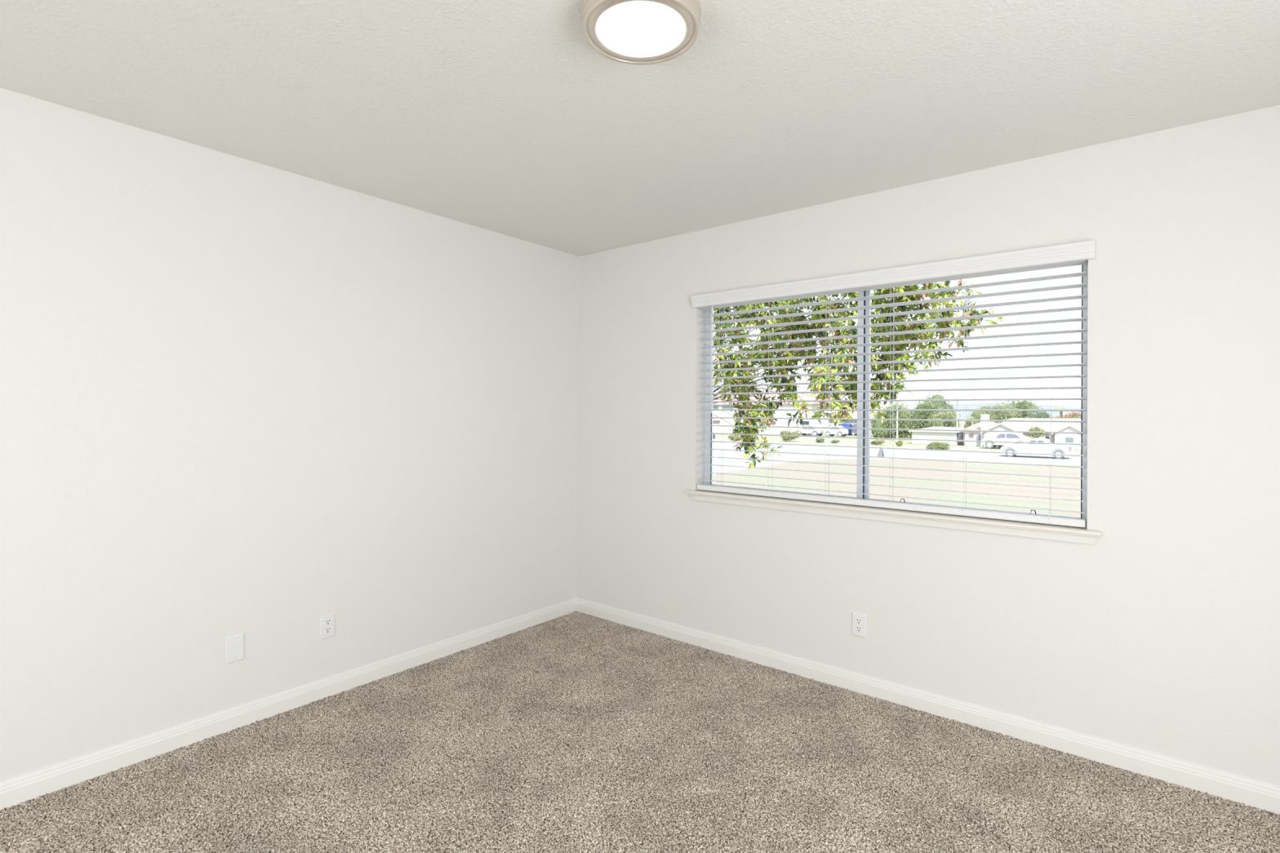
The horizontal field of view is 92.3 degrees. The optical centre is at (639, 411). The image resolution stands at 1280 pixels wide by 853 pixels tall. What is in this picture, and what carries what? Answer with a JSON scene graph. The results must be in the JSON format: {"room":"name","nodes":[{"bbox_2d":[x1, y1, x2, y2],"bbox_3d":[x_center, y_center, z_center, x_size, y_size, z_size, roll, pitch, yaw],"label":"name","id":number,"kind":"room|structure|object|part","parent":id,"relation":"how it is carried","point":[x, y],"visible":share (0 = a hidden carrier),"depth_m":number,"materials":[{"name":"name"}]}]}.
{"room":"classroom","nodes":[
{"label":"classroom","id":0,"kind":"room"},
{"bbox_2d":[0,87,578,781],"bbox_3d":[-2.032,0.188,2.381,0.170,2.560,5.240,0,0,39],"label":"wall","id":1,"kind":"structure","parent":0,"point":[260,402],"depth_m":2.64,"materials":[{"name":"white paint"}]},
{"bbox_2d":[225,632,244,664],"bbox_3d":[-1.728,1.013,2.621,0.006,0.114,0.070,0,0,39],"label":"blank wall plate","id":2,"kind":"object","parent":1,"relation":"attached to","point":[234,645],"visible":1,"depth_m":2.62,"materials":[{"name":"white plastic"}]},
{"bbox_2d":[0,597,576,810],"bbox_3d":[-1.969,1.309,2.317,0.014,0.103,4.900,0,0,39],"label":"baseboard","id":3,"kind":"structure","parent":1,"relation":"attached to","point":[33,784],"depth_m":2.63,"materials":[{"name":"white paint"}]},
{"bbox_2d":[320,612,335,639],"bbox_3d":[-1.486,1.022,2.922,0.007,0.114,0.070,0,0,39],"label":"wall outlet","id":4,"kind":"object","parent":1,"relation":"attached to","point":[326,621],"visible":1,"depth_m":2.92,"materials":[{"name":"white plastic"}]},
{"bbox_2d":[324,626,331,633],"bbox_3d":[-1.484,1.042,2.920,0.002,0.028,0.034,0,0,39],"label":"receptacle","id":5,"kind":"object","parent":4,"relation":"attached to","point":[326,629],"depth_m":2.92,"materials":[{"name":"grey plastic"}]},
{"bbox_2d":[324,618,331,625],"bbox_3d":[-1.484,1.003,2.920,0.002,0.028,0.034,0,0,39],"label":"receptacle","id":6,"kind":"object","parent":4,"relation":"attached to","point":[326,621],"depth_m":2.92,"materials":[{"name":"grey plastic"}]},
{"bbox_2d":[0,0,1279,256],"bbox_3d":[-0.241,-1.166,0.956,4.740,0.160,5.240,0,0,39],"label":"ceiling","id":7,"kind":"structure","parent":0,"point":[502,117],"depth_m":2.06,"materials":[{"name":"white paint"}]},
{"bbox_2d":[580,0,701,64],"bbox_3d":[0.003,-1.050,1.654,0.324,0.060,0.324,0,0,39],"label":"ceiling light","id":8,"kind":"object","parent":7,"relation":"attached to","point":[633,32],"visible":1,"depth_m":1.64,"materials":[{"name":"white glass"}]},
{"bbox_2d":[596,1,684,55],"bbox_3d":[0.002,-1.026,1.654,0.237,0.004,0.237,0,0,39],"label":"diffuser","id":9,"kind":"object","parent":8,"relation":"attached to","point":[623,28],"depth_m":1.65,"materials":[{"name":"white glass"}]},
{"bbox_2d":[0,611,1279,852],"bbox_3d":[-0.260,1.355,0.942,4.402,0.011,4.902,0,0,39],"label":"floor","id":10,"kind":"structure","parent":0,"point":[576,731],"depth_m":2.28,"materials":[{"name":"carpet"}]},
{"bbox_2d":[576,104,1279,786],"bbox_3d":[1.403,0.217,2.871,4.570,2.560,0.170,0,0,39],"label":"wall","id":11,"kind":"structure","parent":0,"point":[1160,634],"depth_m":2.50,"materials":[{"name":"white paint"}]},
{"bbox_2d":[852,612,866,638],"bbox_3d":[1.074,1.049,3.012,0.070,0.114,0.007,0,0,39],"label":"wall outlet","id":12,"kind":"object","parent":11,"relation":"attached to","point":[859,620],"visible":1,"depth_m":3.01,"materials":[{"name":"white plastic"}]},
{"bbox_2d":[855,626,862,632],"bbox_3d":[1.072,1.068,3.010,0.034,0.028,0.002,0,0,39],"label":"receptacle","id":13,"kind":"object","parent":12,"relation":"attached to","point":[858,628],"depth_m":3.01,"materials":[{"name":"grey plastic"}]},
{"bbox_2d":[855,617,862,624],"bbox_3d":[1.072,1.029,3.011,0.034,0.028,0.002,0,0,39],"label":"receptacle","id":14,"kind":"object","parent":12,"relation":"attached to","point":[858,620],"depth_m":3.01,"materials":[{"name":"grey plastic"}]},
{"bbox_2d":[686,259,1101,544],"bbox_3d":[1.104,-0.063,3.092,1.957,1.180,0.201,0,0,39],"label":"window","id":15,"kind":"structure","parent":11,"relation":"in","point":[1008,527],"depth_m":3.03,"materials":[{"name":"white paint"}]},
{"bbox_3d":[0.780,-0.092,3.421,0.931,1.085,0.024,0,0,39],"label":"sash","id":16,"kind":"part","parent":15,"relation":"part of","materials":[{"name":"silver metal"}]},
{"bbox_2d":[691,240,1095,528],"bbox_3d":[1.072,-0.106,3.054,1.913,1.144,0.095,0,0,39],"label":"window blind","id":17,"kind":"object","parent":15,"relation":"attached to","point":[1073,254],"visible":1,"depth_m":2.90,"materials":[{"name":"white plastic"}]},
{"bbox_3d":[0.470,-0.086,3.562,0.003,1.060,0.056,0,0,39],"label":"ladder cord","id":18,"kind":"part","parent":17,"relation":"part of","materials":[{"name":"white plastic"}]},
{"bbox_3d":[0.474,-0.092,3.561,0.001,1.048,0.001,0,0,39],"label":"lift cord","id":19,"kind":"part","parent":17,"relation":"part of","materials":[{"name":"white fabric"}]},
{"bbox_3d":[0.716,-0.085,3.364,0.003,1.060,0.056,0,0,39],"label":"ladder cord","id":20,"kind":"part","parent":17,"relation":"part of","materials":[{"name":"white fabric"}]},
{"bbox_3d":[0.967,-0.084,3.163,0.003,1.060,0.056,0,0,39],"label":"ladder cord","id":21,"kind":"part","parent":17,"relation":"part of","materials":[{"name":"white fabric"}]},
{"bbox_3d":[0.971,-0.090,3.161,0.001,1.048,0.001,0,0,39],"label":"lift cord","id":22,"kind":"part","parent":17,"relation":"part of","materials":[{"name":"white fabric"}]},
{"bbox_3d":[1.077,0.450,3.067,1.861,0.032,0.050,0,0,39],"label":"rail","id":23,"kind":"part","parent":17,"relation":"part of","materials":[{"name":"white plastic"}]},
{"bbox_3d":[1.215,-0.084,2.963,0.003,1.060,0.056,0,0,39],"label":"ladder cord","id":24,"kind":"part","parent":17,"relation":"part of","materials":[{"name":"white fabric"}]},
{"bbox_3d":[1.219,-0.089,2.961,0.001,1.048,0.001,0,0,39],"label":"lift cord","id":25,"kind":"part","parent":17,"relation":"part of","materials":[{"name":"white fabric"}]},
{"bbox_3d":[1.463,-0.083,2.763,0.003,1.060,0.056,0,0,39],"label":"ladder cord","id":26,"kind":"part","parent":17,"relation":"part of","materials":[{"name":"white fabric"}]},
{"bbox_3d":[1.712,-0.082,2.563,0.003,1.060,0.056,0,0,39],"label":"ladder cord","id":27,"kind":"part","parent":17,"relation":"part of","materials":[{"name":"white fabric"}]},
{"bbox_3d":[1.079,0.482,3.063,1.957,0.022,0.133,0,0,39],"label":"sill","id":28,"kind":"part","parent":15,"relation":"part of","materials":[{"name":"white paint"}]},
{"bbox_3d":[1.506,-0.089,2.875,0.923,1.085,0.020,0,0,39],"label":"sash","id":29,"kind":"part","parent":15,"relation":"part of","materials":[{"name":"silver metal"}]},
{"bbox_2d":[576,597,1279,814],"bbox_3d":[1.271,1.337,2.846,4.400,0.103,0.014,0,0,39],"label":"baseboard","id":30,"kind":"structure","parent":11,"relation":"attached to","point":[1252,793],"depth_m":2.66,"materials":[{"name":"white paint"}]},
{"label":"outside","id":31,"kind":"structure","parent":0,"visible":0},
{"bbox_2d":[712,421,1080,453],"bbox_3d":[128.716,4.954,196.764,280.000,0.300,378.000,0,0,39],"label":"ground","id":32,"kind":"structure","parent":31,"point":[802,440],"depth_m":64.43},
{"bbox_2d":[727,434,742,441],"bbox_3d":[9.803,2.767,63.516,1.686,0.841,1.334,0,0,39],"label":"flowering bush","id":33,"kind":"object","parent":32,"relation":"on","point":[731,437],"visible":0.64,"depth_m":63.24,"materials":[{"name":"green plant"}]},
{"bbox_2d":[712,393,829,435],"bbox_3d":[15.576,0.325,95.629,26.800,6.050,7.100,0,0,39],"label":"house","id":34,"kind":"structure","parent":32,"relation":"on","point":[780,414],"depth_m":88.73,"materials":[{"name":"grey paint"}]},
{"bbox_3d":[13.362,-0.514,93.352,2.000,0.570,0.040,0,0,39],"label":"pane","id":35,"kind":"part","parent":34,"relation":"part of","materials":[{"name":"grey"}]},
{"bbox_3d":[22.931,1.642,85.632,1.400,0.520,0.040,0,0,39],"label":"pane","id":36,"kind":"part","parent":34,"relation":"part of","materials":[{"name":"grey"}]},
{"bbox_2d":[777,429,800,441],"bbox_3d":[15.840,2.583,64.952,2.449,1.434,1.586,0,0,39],"label":"shrub","id":37,"kind":"object","parent":32,"relation":"on","point":[783,433],"visible":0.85,"depth_m":64.60,"materials":[{"name":"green plant"}]},
{"bbox_2d":[794,425,825,435],"bbox_3d":[23.054,2.617,83.475,3.700,1.449,1.850,0,0,39],"label":"parked car","id":38,"kind":"object","parent":32,"relation":"on","point":[815,432],"visible":0.84,"depth_m":82.66,"materials":[{"name":"silver metal"}]},
{"bbox_2d":[814,437,825,442],"bbox_3d":[18.360,2.945,62.849,1.233,0.707,1.195,0,0,39],"label":"shrub","id":39,"kind":"object","parent":32,"relation":"on","point":[818,439],"visible":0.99,"depth_m":62.62,"materials":[{"name":"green plant"}]},
{"bbox_2d":[831,439,839,443],"bbox_3d":[19.599,3.052,61.627,1.075,0.499,0.924,0,0,39],"label":"shrub","id":40,"kind":"object","parent":32,"relation":"on","point":[833,441],"visible":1,"depth_m":61.44,"materials":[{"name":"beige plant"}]},
{"bbox_2d":[823,425,848,436],"bbox_3d":[25.922,2.627,81.297,2.700,1.449,1.650,0,0,39],"label":"parked car","id":41,"kind":"object","parent":32,"relation":"on","point":[831,432],"visible":0.98,"depth_m":80.73,"materials":[{"name":"white paint"}]},
{"bbox_2d":[838,423,852,435],"bbox_3d":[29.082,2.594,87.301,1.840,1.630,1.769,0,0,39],"label":"parked car","id":42,"kind":"object","parent":32,"relation":"on","point":[845,425],"visible":0.27,"depth_m":86.56,"materials":[{"name":"blue paint"}]},
{"bbox_2d":[850,423,857,435],"bbox_3d":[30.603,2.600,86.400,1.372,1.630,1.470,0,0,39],"label":"parked car","id":43,"kind":"object","parent":32,"relation":"on","point":[854,432],"visible":0.52,"depth_m":86.03,"materials":[{"name":"grey paint"}]},
{"bbox_2d":[828,410,901,435],"bbox_3d":[33.627,1.672,92.391,11.000,3.600,10.700,0,0,39],"label":"house","id":44,"kind":"structure","parent":32,"relation":"on","point":[854,415],"depth_m":89.62,"materials":[{"name":"grey paint"}]},
{"bbox_2d":[870,439,884,444],"bbox_3d":[22.532,2.962,58.234,1.618,0.668,1.011,0,0,39],"label":"shrub","id":45,"kind":"object","parent":32,"relation":"on","point":[875,442],"visible":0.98,"depth_m":58.08,"materials":[{"name":"green plant"}]},
{"bbox_2d":[870,402,922,439],"bbox_3d":[30.349,1.090,73.337,6.079,5.083,3.975,0,0,39],"label":"evergreen tree","id":46,"kind":"object","parent":32,"relation":"on","point":[901,414],"visible":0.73,"depth_m":72.59,"materials":[{"name":"green plant"}]},
{"bbox_2d":[893,401,901,441],"bbox_3d":[27.756,1.007,66.257,0.700,4.550,0.160,0,0,39],"label":"utility pole","id":47,"kind":"object","parent":32,"relation":"on","point":[894,402],"visible":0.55,"depth_m":66.19,"materials":[{"name":"grey wood"}]},
{"bbox_3d":[27.756,1.007,66.257,0.148,4.550,0.148,0,0,16],"label":"post","id":48,"kind":"part","parent":47,"relation":"part of","materials":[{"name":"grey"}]},
{"bbox_2d":[894,440,902,446],"bbox_3d":[23.754,2.931,56.233,0.845,0.692,0.754,0,0,-10],"label":"round bush","id":49,"kind":"object","parent":32,"relation":"on","point":[899,443],"visible":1,"depth_m":56.12,"materials":[{"name":"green plant"}]},
{"bbox_2d":[910,398,950,429],"bbox_3d":[36.159,1.034,76.153,5.733,5.334,3.763,0,0,39],"label":"evergreen tree","id":50,"kind":"object","parent":32,"relation":"on","point":[922,414],"visible":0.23,"depth_m":76.08,"materials":[{"name":"green plant"}]},
{"bbox_2d":[907,426,964,444],"bbox_3d":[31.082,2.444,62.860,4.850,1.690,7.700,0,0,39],"label":"house","id":51,"kind":"structure","parent":32,"relation":"on","point":[916,434],"depth_m":60.31,"materials":[{"name":"grey paint"}]},
{"bbox_2d":[919,391,956,413],"bbox_3d":[51.578,0.181,106.936,6.779,7.627,4.548,0,0,39],"label":"tree","id":52,"kind":"object","parent":32,"relation":"on","point":[941,404],"visible":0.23,"depth_m":106.27,"materials":[{"name":"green plant"}]},
{"bbox_2d":[926,411,962,428],"bbox_3d":[35.149,1.732,70.866,3.874,3.642,3.110,0,0,25],"label":"shrub","id":53,"kind":"object","parent":32,"relation":"on","point":[952,415],"visible":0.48,"depth_m":70.08,"materials":[{"name":"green plant"}]},
{"bbox_2d":[953,398,960,427],"bbox_3d":[34.756,0.952,67.302,0.700,4.780,0.150,0,0,39],"label":"utility pole","id":54,"kind":"object","parent":32,"relation":"on","point":[957,398],"visible":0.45,"depth_m":67.25,"materials":[{"name":"grey"}]},
{"bbox_3d":[34.756,0.952,67.302,0.139,4.780,0.139,1,0,-29],"label":"post","id":55,"kind":"part","parent":54,"relation":"part of","materials":[{"name":"grey"}]},
{"bbox_2d":[962,416,977,428],"bbox_3d":[36.858,1.959,68.407,1.497,2.917,1.846,1,0,-31],"label":"shrub","id":56,"kind":"object","parent":32,"relation":"on","point":[968,424],"visible":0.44,"depth_m":68.34,"materials":[{"name":"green plant"}]},
{"bbox_2d":[966,401,1016,423],"bbox_3d":[54.143,1.093,94.732,6.818,5.215,3.860,0,0,39],"label":"tree","id":57,"kind":"object","parent":32,"relation":"on","point":[976,415],"visible":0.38,"depth_m":93.99,"materials":[{"name":"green plant"}]},
{"bbox_2d":[980,432,1031,448],"bbox_3d":[31.629,2.514,52.968,3.700,1.449,1.850,0,0,39],"label":"parked car","id":58,"kind":"object","parent":32,"relation":"on","point":[1001,437],"visible":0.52,"depth_m":52.35,"materials":[{"name":"white paint"}]},
{"bbox_2d":[961,414,1080,449],"bbox_3d":[37.395,1.823,57.502,11.600,2.970,10.150,0,0,39],"label":"house","id":59,"kind":"structure","parent":32,"relation":"on","point":[982,425],"depth_m":55.78,"materials":[{"name":"grey paint"}]},
{"bbox_3d":[36.399,2.455,52.078,0.550,0.430,0.040,0,0,39],"label":"pane","id":60,"kind":"part","parent":59,"relation":"part of","materials":[{"name":"grey"}]},
{"bbox_2d":[1004,396,1044,417],"bbox_3d":[59.913,0.744,96.038,6.064,6.015,3.616,0,0,39],"label":"tree","id":61,"kind":"object","parent":32,"relation":"on","point":[1024,404],"visible":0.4,"depth_m":95.52,"materials":[{"name":"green plant"}]},
{"bbox_2d":[1026,426,1046,438],"bbox_3d":[34.711,2.297,53.792,1.756,2.045,1.019,0,0,39],"label":"shrub","id":62,"kind":"object","parent":32,"relation":"on","point":[1037,435],"visible":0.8,"depth_m":53.67,"materials":[{"name":"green plant"}]},
{"bbox_2d":[1026,411,1054,418],"bbox_3d":[56.094,1.711,85.473,4.761,3.910,3.114,0,0,39],"label":"tree","id":63,"kind":"object","parent":32,"relation":"on","point":[1043,414],"visible":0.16,"depth_m":85.22,"materials":[{"name":"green plant"}]},
{"bbox_2d":[1051,408,1071,417],"bbox_3d":[65.649,1.597,95.580,3.517,4.298,3.735,0,0,39],"label":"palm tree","id":64,"kind":"object","parent":32,"relation":"on","point":[1061,412],"visible":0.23,"depth_m":95.56,"materials":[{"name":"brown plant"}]},
{"bbox_2d":[1052,411,1080,418],"bbox_3d":[56.388,1.821,80.682,4.650,3.632,2.681,0,0,39],"label":"bush","id":65,"kind":"object","parent":32,"relation":"on","point":[1072,415],"visible":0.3,"depth_m":80.49,"materials":[{"name":"brown plant"}]},
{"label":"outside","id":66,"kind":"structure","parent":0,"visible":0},
{"bbox_2d":[909,402,1080,419],"bbox_3d":[482.620,0.486,796.400,400.000,22.000,160.000,0,0,39],"label":"hill","id":67,"kind":"structure","parent":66,"point":[966,406],"depth_m":773.72,"materials":[{"name":"grey"}]},
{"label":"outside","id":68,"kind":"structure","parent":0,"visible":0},
{"bbox_2d":[712,458,1087,526],"bbox_3d":[23.549,3.070,12.126,52.500,0.300,41.600,0,0,39],"label":"lawn","id":69,"kind":"structure","parent":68,"point":[1073,483],"depth_m":25.06,"materials":[{"name":"green plant"}]},
{"bbox_2d":[712,279,1004,469],"bbox_3d":[1.575,-0.254,8.873,4.511,6.243,5.823,1,0,-30],"label":"leafy tree","id":70,"kind":"object","parent":69,"relation":"on","point":[946,324],"visible":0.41,"depth_m":7.68,"materials":[{"name":"green plant"}]},
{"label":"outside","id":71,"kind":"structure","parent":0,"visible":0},
{"bbox_2d":[712,441,1080,474],"bbox_3d":[3.933,3.067,33.610,150.000,0.300,50.500,0,0,39],"label":"road","id":72,"kind":"structure","parent":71,"point":[898,453],"depth_m":41.92,"materials":[{"name":"grey asphalt"}]},
{"bbox_2d":[876,448,884,457],"bbox_3d":[16.058,2.732,40.995,0.360,0.600,0.440,0,0,39],"label":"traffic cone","id":73,"kind":"object","parent":72,"relation":"on","point":[880,454],"visible":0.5,"depth_m":40.90,"materials":[{"name":"grey"}]},
{"bbox_2d":[1000,438,1073,458],"bbox_3d":[26.966,2.501,41.800,4.030,1.279,1.800,0,0,39],"label":"pickup truck","id":74,"kind":"object","parent":72,"relation":"on","point":[1024,447],"visible":0.79,"depth_m":41.07,"materials":[{"name":"white paint"}]},
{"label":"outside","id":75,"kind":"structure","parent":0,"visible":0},
{"bbox_2d":[713,440,1080,454],"bbox_3d":[19.850,3.220,53.404,150.000,0.300,2.500,0,0,39],"label":"curb","id":76,"kind":"object","parent":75,"point":[722,441],"visible":0.03,"depth_m":52.88,"materials":[{"name":"grey concrete"}]},
{"bbox_2d":[925,440,951,449],"bbox_3d":[24.116,2.824,49.762,2.087,0.895,1.242,0,0,39],"label":"hedge","id":77,"kind":"object","parent":76,"relation":"on","point":[936,445],"visible":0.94,"depth_m":49.50,"materials":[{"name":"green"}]}
]}

